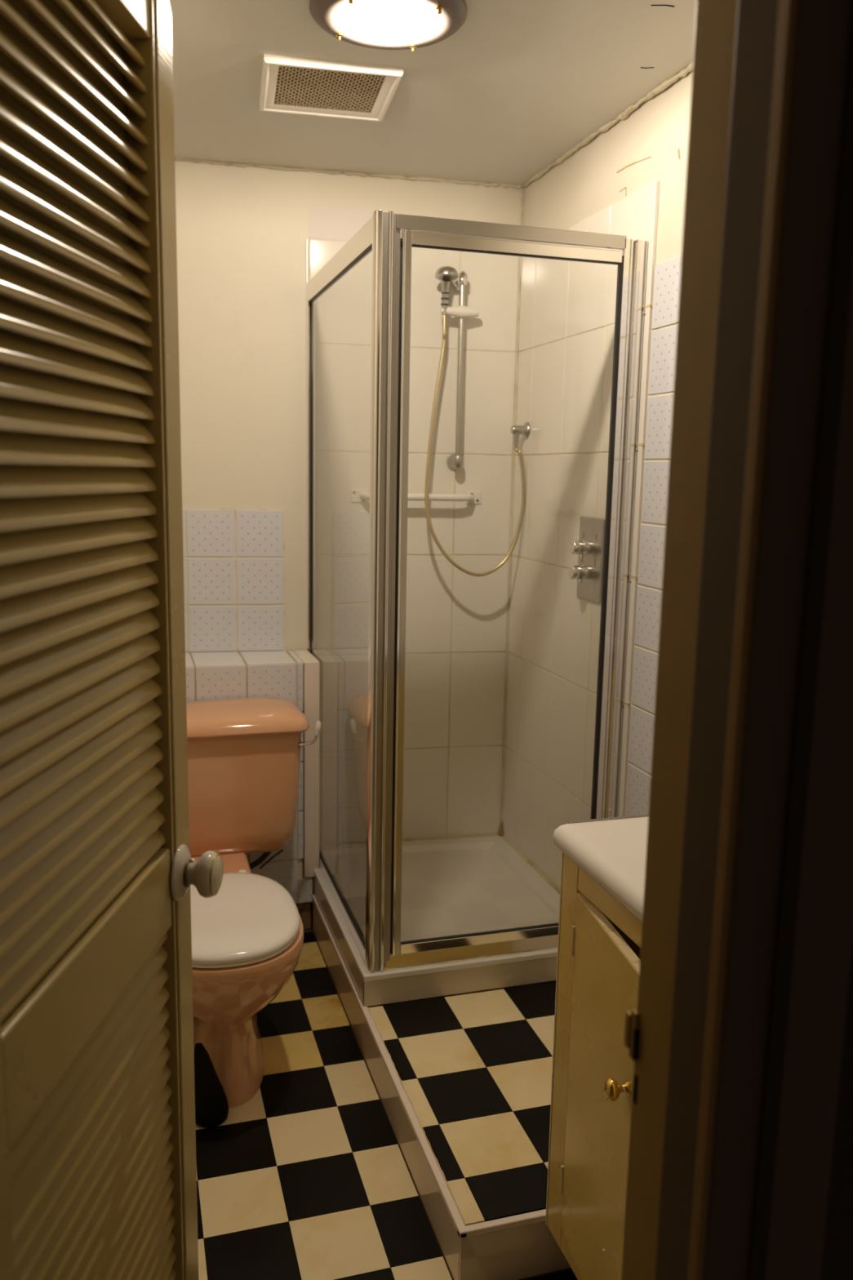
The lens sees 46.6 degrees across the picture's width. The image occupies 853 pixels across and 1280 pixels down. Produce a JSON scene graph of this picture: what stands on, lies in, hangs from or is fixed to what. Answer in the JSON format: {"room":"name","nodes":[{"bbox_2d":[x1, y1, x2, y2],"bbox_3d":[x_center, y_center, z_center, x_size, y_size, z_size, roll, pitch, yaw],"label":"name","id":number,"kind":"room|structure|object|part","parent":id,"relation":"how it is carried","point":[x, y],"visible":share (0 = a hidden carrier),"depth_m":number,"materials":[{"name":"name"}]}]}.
{"room":"bathroom","nodes":[
{"label":"bathroom","id":0,"kind":"room"},
{"bbox_2d":[174,160,524,903],"bbox_3d":[-0.485,-0.273,3.273,1.950,2.592,0.123,-1,10,-11],"label":"wall","id":1,"kind":"structure","parent":0,"point":[251,240],"depth_m":3.20,"materials":[{"name":"beige paint"}]},
{"bbox_2d":[185,649,319,903],"bbox_3d":[-0.745,0.447,3.174,0.762,0.794,0.282,-2,10,-17],"label":"ledge","id":2,"kind":"object","parent":1,"relation":"attached to","point":[293,676],"visible":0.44,"depth_m":3.11,"materials":[{"name":"tile"}]},
{"bbox_3d":[-0.389,-0.312,3.227,0.007,1.887,0.009,-1,10,-11],"label":"edge trim","id":3,"kind":"part","parent":1,"relation":"part of","materials":[{"name":"white plastic"}]},
{"bbox_2d":[174,157,521,189],"bbox_3d":[-0.397,-1.442,3.030,1.424,0.020,0.020,-1,10,-11],"label":"trim","id":4,"kind":"structure","parent":1,"relation":"attached to","point":[214,162],"depth_m":3.06,"materials":[{"name":"white paint"}]},
{"bbox_2d":[351,488,481,503],"bbox_3d":[-0.025,-0.467,3.236,0.438,0.042,0.068,-1,10,-11],"label":"grab rail","id":5,"kind":"object","parent":1,"relation":"attached to","point":[357,495],"visible":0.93,"depth_m":3.23,"materials":[{"name":"white plastic"}]},
{"bbox_2d":[337,834,498,844],"bbox_3d":[-0.069,0.698,3.457,0.672,0.013,0.013,-1,10,-11],"label":"trim","id":6,"kind":"structure","parent":1,"relation":"attached to","point":[480,835],"depth_m":3.47,"materials":[{"name":"tile"}]},
{"bbox_2d":[440,271,479,470],"bbox_3d":[0.095,-0.861,3.187,0.126,0.620,0.083,-2,10,-17],"label":"shower rail","id":7,"kind":"object","parent":1,"relation":"attached to","point":[455,462],"visible":0.95,"depth_m":3.16,"materials":[{"name":"silver metal"}]},
{"bbox_2d":[424,266,525,576],"bbox_3d":[0.162,-0.683,3.160,0.330,0.962,0.074,1,10,-1],"label":"shower","id":8,"kind":"object","parent":7,"relation":"attached to","point":[446,274],"visible":1,"depth_m":3.17,"materials":[{"name":"silver metal"}]},
{"bbox_3d":[0.059,-1.076,3.103,0.027,0.106,0.039,-2,10,-17],"label":"handle","id":9,"kind":"part","parent":8,"relation":"part of","materials":[{"name":"silver metal"}]},
{"bbox_3d":[0.063,-1.127,3.083,0.060,0.009,0.059,-2,10,-17],"label":"spray plate","id":10,"kind":"part","parent":8,"relation":"part of","materials":[{"name":"silver metal"}]},
{"bbox_2d":[498,822,503,835],"bbox_3d":[0.265,0.670,3.516,0.019,0.048,0.019,2,10,6],"label":"trim","id":11,"kind":"structure","parent":1,"relation":"attached to","point":[500,830],"depth_m":3.51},
{"bbox_2d":[520,189,523,225],"bbox_3d":[0.305,-1.349,3.191,0.011,0.195,0.012,-2,10,-17],"label":"trim","id":12,"kind":"structure","parent":1,"relation":"attached to","point":[522,200],"depth_m":3.18,"materials":[{"name":"white paint"}]},
{"bbox_2d":[195,903,577,1279],"bbox_3d":[-0.085,1.186,2.218,1.700,0.120,3.000,-2,10,-17],"label":"floor","id":13,"kind":"structure","parent":0,"point":[309,1177],"depth_m":2.12,"materials":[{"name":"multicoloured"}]},
{"bbox_2d":[193,1043,228,1128],"bbox_3d":[-0.496,1.012,2.270,0.083,0.190,0.081,-2,10,-17],"label":"toilet brush holder","id":14,"kind":"object","parent":13,"relation":"on","point":[211,1105],"visible":0.87,"depth_m":2.24,"materials":[{"name":"black plastic"}]},
{"bbox_2d":[186,697,321,1107],"bbox_3d":[-0.542,0.648,2.616,0.627,0.791,0.941,-2,10,-17],"label":"toilet","id":15,"kind":"object","parent":13,"relation":"on","point":[244,753],"visible":0.63,"depth_m":2.75,"materials":[{"name":"salmon pink glazed ceramic"},{"name":"white plastic"},{"name":"chrome metal"}]},
{"bbox_2d":[191,852,251,873],"bbox_3d":[-0.621,0.721,2.832,0.226,0.172,0.460,-2,10,-17],"label":"toilet bowl","id":16,"kind":"object","parent":15,"relation":"attached to","point":[233,862],"depth_m":2.84,"materials":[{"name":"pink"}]},
{"bbox_3d":[-0.495,0.676,2.403,0.354,0.010,0.482,-2,10,-17],"label":"seat","id":17,"kind":"part","parent":15,"relation":"part of","materials":[{"name":"white plastic"}]},
{"bbox_3d":[-0.492,0.658,2.394,0.359,0.028,0.475,-2,10,-17],"label":"lid","id":18,"kind":"part","parent":15,"relation":"part of","materials":[{"name":"white plastic"}]},
{"bbox_3d":[-0.650,0.230,2.879,0.594,0.058,0.245,-2,10,-17],"label":"cistern lid","id":19,"kind":"part","parent":15,"relation":"part of","materials":[{"name":"pink ceramic"}]},
{"bbox_3d":[-0.344,0.290,2.885,0.057,0.057,0.022,3,10,10],"label":"flush lever","id":20,"kind":"part","parent":15,"relation":"part of","materials":[{"name":"silver metal"}]},
{"bbox_2d":[295,902,311,929],"bbox_3d":[-0.733,0.910,3.139,0.740,0.094,0.018,-2,10,-17],"label":"baseboard","id":21,"kind":"structure","parent":13,"relation":"on","point":[304,908],"depth_m":3.23,"materials":[{"name":"brown wood"}]},
{"bbox_2d":[311,894,570,1279],"bbox_3d":[0.176,0.995,2.630,0.708,0.129,1.548,-2,10,-17],"label":"step platform","id":22,"kind":"object","parent":13,"relation":"on","point":[463,1082],"visible":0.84,"depth_m":2.16,"materials":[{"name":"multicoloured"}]},
{"bbox_2d":[312,835,559,1006],"bbox_3d":[0.044,0.812,3.062,0.702,0.086,0.920,-2,10,-17],"label":"shower tray","id":23,"kind":"object","parent":22,"relation":"on","point":[451,886],"visible":0.71,"depth_m":2.97,"materials":[{"name":"white ceramic"}]},
{"bbox_3d":[-0.259,0.844,2.881,0.012,0.072,0.735,-2,10,-17],"label":"riser panel","id":24,"kind":"part","parent":23,"relation":"part of","materials":[{"name":"white plastic"}]},
{"bbox_3d":[0.173,0.891,2.636,0.698,0.076,0.011,-2,10,-17],"label":"riser panel","id":25,"kind":"part","parent":23,"relation":"part of","materials":[{"name":"white plastic"}]},
{"bbox_2d":[306,209,648,973],"bbox_3d":[0.068,-0.140,2.905,0.688,1.849,0.912,-2,10,-17],"label":"shower frame","id":26,"kind":"object","parent":23,"relation":"on","point":[381,948],"visible":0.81,"depth_m":2.48,"materials":[{"name":"silver metal"}]},
{"bbox_3d":[-0.252,-0.121,2.820,0.005,1.751,0.859,-2,10,-17],"label":"pane","id":27,"kind":"part","parent":26,"relation":"part of","materials":[{"name":"clear glass"}]},
{"bbox_3d":[-0.236,-1.012,2.675,0.020,0.058,0.863,-2,10,-17],"label":"rail","id":28,"kind":"part","parent":26,"relation":"part of","materials":[{"name":"silver metal"}]},
{"bbox_3d":[-0.268,0.758,2.973,0.019,0.038,0.863,-2,10,-17],"label":"rail","id":29,"kind":"part","parent":26,"relation":"part of","materials":[{"name":"silver metal"}]},
{"bbox_3d":[-0.113,-0.060,2.402,0.050,1.847,0.039,-2,10,-17],"label":"corner post","id":30,"kind":"part","parent":26,"relation":"part of","materials":[{"name":"silver metal"}]},
{"bbox_3d":[0.167,0.822,2.642,0.585,0.038,0.027,-2,10,-17],"label":"sill","id":31,"kind":"part","parent":26,"relation":"part of","materials":[{"name":"silver metal"}]},
{"bbox_3d":[0.193,-0.070,2.487,0.556,1.770,0.019,-2,10,-17],"label":"door frame","id":32,"kind":"part","parent":26,"relation":"part of","materials":[{"name":"silver metal"}]},
{"bbox_3d":[0.207,-0.962,2.341,0.580,0.032,0.024,-2,10,-17],"label":"header rail","id":33,"kind":"part","parent":26,"relation":"part of","materials":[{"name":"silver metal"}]},
{"bbox_2d":[545,850,642,1279],"bbox_3d":[0.557,0.829,1.502,0.605,0.846,0.738,-2,10,-17],"label":"vanity cabinet","id":34,"kind":"object","parent":13,"relation":"on","point":[600,938],"visible":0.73,"depth_m":1.60,"materials":[{"name":"beige paint"}]},
{"bbox_3d":[0.337,1.120,1.483,0.017,0.044,0.614,-2,10,-17],"label":"rail","id":35,"kind":"part","parent":34,"relation":"part of","materials":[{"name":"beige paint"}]},
{"bbox_2d":[552,813,648,920],"bbox_3d":[0.591,0.389,1.440,0.557,0.043,0.746,-2,10,-17],"label":"countertop","id":36,"kind":"structure","parent":34,"relation":"on","point":[612,851],"depth_m":1.60,"materials":[{"name":"white laminate"}]},
{"bbox_3d":[0.498,0.328,1.794,0.528,0.043,0.004,-2,10,-17],"label":"trim","id":37,"kind":"part","parent":36,"relation":"part of","materials":[{"name":"white laminate"}]},
{"bbox_3d":[0.345,0.423,1.366,0.016,0.008,0.736,-2,10,-17],"label":"moulding","id":38,"kind":"part","parent":34,"relation":"part of","materials":[{"name":"paint"}]},
{"bbox_3d":[0.350,0.446,1.370,0.017,0.047,0.614,-2,10,-17],"label":"rail","id":39,"kind":"part","parent":34,"relation":"part of","materials":[{"name":"beige paint"}]},
{"bbox_3d":[0.276,0.649,1.433,0.036,0.032,0.032,-2,10,-17],"label":"brass knob","id":40,"kind":"part","parent":34,"relation":"part of","materials":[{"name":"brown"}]},
{"bbox_2d":[168,0,697,185],"bbox_3d":[-0.013,-1.296,1.898,1.800,0.101,2.830,-2,10,-17],"label":"ceiling","id":41,"kind":"structure","parent":0,"point":[520,84],"depth_m":2.35,"materials":[{"name":"paint"}]},
{"bbox_2d":[258,53,403,121],"bbox_3d":[-0.238,-1.324,2.389,0.316,0.017,0.316,-1,10,-11],"label":"ceiling vent","id":42,"kind":"object","parent":41,"relation":"in","point":[293,85],"visible":1,"depth_m":2.37,"materials":[{"name":"white plastic"}]},
{"bbox_3d":[-0.238,-1.331,2.388,0.242,0.002,0.242,-1,10,-11],"label":"plate","id":43,"kind":"part","parent":42,"relation":"part of","materials":[{"name":"beige metal"}]},
{"bbox_2d":[274,65,385,112],"bbox_3d":[-0.238,-1.325,2.389,0.246,0.002,0.245,-1,10,-11],"label":"grille","id":44,"kind":"object","parent":42,"relation":"attached to","point":[295,88],"depth_m":2.39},
{"bbox_2d":[309,0,466,52],"bbox_3d":[-0.077,-1.238,1.985,0.315,0.047,0.315,-2,10,-17],"label":"ceiling light","id":45,"kind":"object","parent":41,"relation":"attached to","point":[383,24],"visible":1,"depth_m":2.00,"materials":[{"name":"white glass"}]},
{"bbox_3d":[-0.076,-1.240,1.984,0.049,0.030,0.049,-2,10,-17],"label":"bulb","id":46,"kind":"part","parent":45,"relation":"part of","materials":[{"name":"white glass"}]},
{"bbox_2d":[502,71,692,890],"bbox_3d":[0.674,-0.086,2.290,0.126,2.592,2.780,-2,10,-17],"label":"wall","id":47,"kind":"structure","parent":0,"point":[629,180],"depth_m":2.83,"materials":[{"name":"white tile"}]},
{"bbox_2d":[501,256,521,822],"bbox_3d":[0.285,-0.275,3.364,0.010,1.964,0.010,-2,10,-17],"label":"trim","id":48,"kind":"structure","parent":47,"relation":"attached to","point":[520,257],"depth_m":3.35,"materials":[{"name":"plastic"}]},
{"bbox_2d":[511,422,530,438],"bbox_3d":[0.300,-0.676,3.192,0.052,0.052,0.052,-2,10,-17],"label":"connector","id":49,"kind":"object","parent":47,"relation":"attached to","point":[524,430],"visible":1,"depth_m":3.18,"materials":[{"name":"silver metal"}]},
{"bbox_3d":[0.295,-0.671,3.191,0.042,0.038,0.029,-2,10,-17],"label":"spout","id":50,"kind":"part","parent":49,"relation":"part of","materials":[{"name":"silver metal"}]},
{"bbox_2d":[501,835,559,893],"bbox_3d":[0.387,0.763,3.124,0.015,0.015,0.838,-2,10,-17],"label":"trim","id":51,"kind":"structure","parent":47,"relation":"attached to","point":[513,846],"depth_m":3.25,"materials":[{"name":"tile"}]},
{"bbox_2d":[568,515,604,603],"bbox_3d":[0.434,-0.227,2.773,0.060,0.233,0.148,-2,10,-17],"label":"shower valve","id":52,"kind":"object","parent":47,"relation":"attached to","point":[588,572],"visible":1,"depth_m":2.76,"materials":[{"name":"silver metal"}]},
{"bbox_3d":[0.430,-0.191,2.781,0.053,0.039,0.039,-2,10,-17],"label":"knob","id":53,"kind":"part","parent":52,"relation":"part of","materials":[{"name":"silver metal"}]},
{"bbox_3d":[0.431,-0.259,2.769,0.053,0.039,0.039,-2,10,-17],"label":"knob","id":54,"kind":"part","parent":52,"relation":"part of","materials":[{"name":"silver metal"}]},
{"bbox_2d":[521,62,693,187],"bbox_3d":[0.642,-1.259,2.061,0.024,0.024,2.386,-2,10,-17],"label":"trim","id":55,"kind":"structure","parent":47,"relation":"attached to","point":[683,73],"depth_m":2.54,"materials":[{"name":"white paint"}]},
{"bbox_3d":[0.536,-0.152,2.549,0.010,1.933,0.019,-2,10,-17],"label":"edge trim","id":56,"kind":"part","parent":47,"relation":"part of","materials":[{"name":"white tile"}]},
{"bbox_2d":[746,0,852,1279],"bbox_3d":[0.318,0.156,0.814,1.670,2.592,0.142,-2,10,-17],"label":"wall","id":57,"kind":"structure","parent":0,"point":[837,1251],"depth_m":0.72,"materials":[{"name":"beige paint"}]},
{"bbox_2d":[0,0,223,1279],"bbox_3d":[-0.313,0.311,0.999,0.087,1.980,0.537,2,10,4],"label":"door","id":58,"kind":"structure","parent":57,"relation":"in","point":[98,1171],"depth_m":0.97,"materials":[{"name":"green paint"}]},
{"bbox_3d":[-0.356,0.310,0.998,0.002,1.960,0.422,2,10,4],"label":"panel","id":59,"kind":"part","parent":58,"relation":"part of","materials":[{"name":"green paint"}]},
{"bbox_3d":[-0.340,0.334,1.001,0.030,0.102,0.414,2,10,4],"label":"rail","id":60,"kind":"part","parent":58,"relation":"part of","materials":[{"name":"green paint"}]},
{"bbox_3d":[-0.321,-0.632,0.839,0.030,0.062,0.414,2,10,4],"label":"rail","id":61,"kind":"part","parent":58,"relation":"part of","materials":[{"name":"green paint"}]},
{"bbox_3d":[-0.274,0.289,1.224,0.041,0.057,0.057,2,10,4],"label":"knob","id":62,"kind":"part","parent":58,"relation":"part of","materials":[{"name":"beige ceramic"}]},
{"bbox_2d":[621,0,852,1279],"bbox_3d":[0.254,0.301,0.823,0.118,2.100,0.157,-2,10,-17],"label":"trim","id":63,"kind":"structure","parent":57,"relation":"attached to","point":[768,86],"depth_m":0.73,"materials":[{"name":"paint"}]},
{"bbox_3d":[0.183,0.351,0.884,0.006,0.046,0.016,-2,10,-17],"label":"strike plate","id":64,"kind":"part","parent":63,"relation":"part of","materials":[{"name":"paint"}]},
{"bbox_3d":[0.274,0.312,0.762,0.114,2.100,0.027,-2,10,-17],"label":"architrave","id":65,"kind":"part","parent":63,"relation":"part of","materials":[{"name":"brown wood"}]}
]}

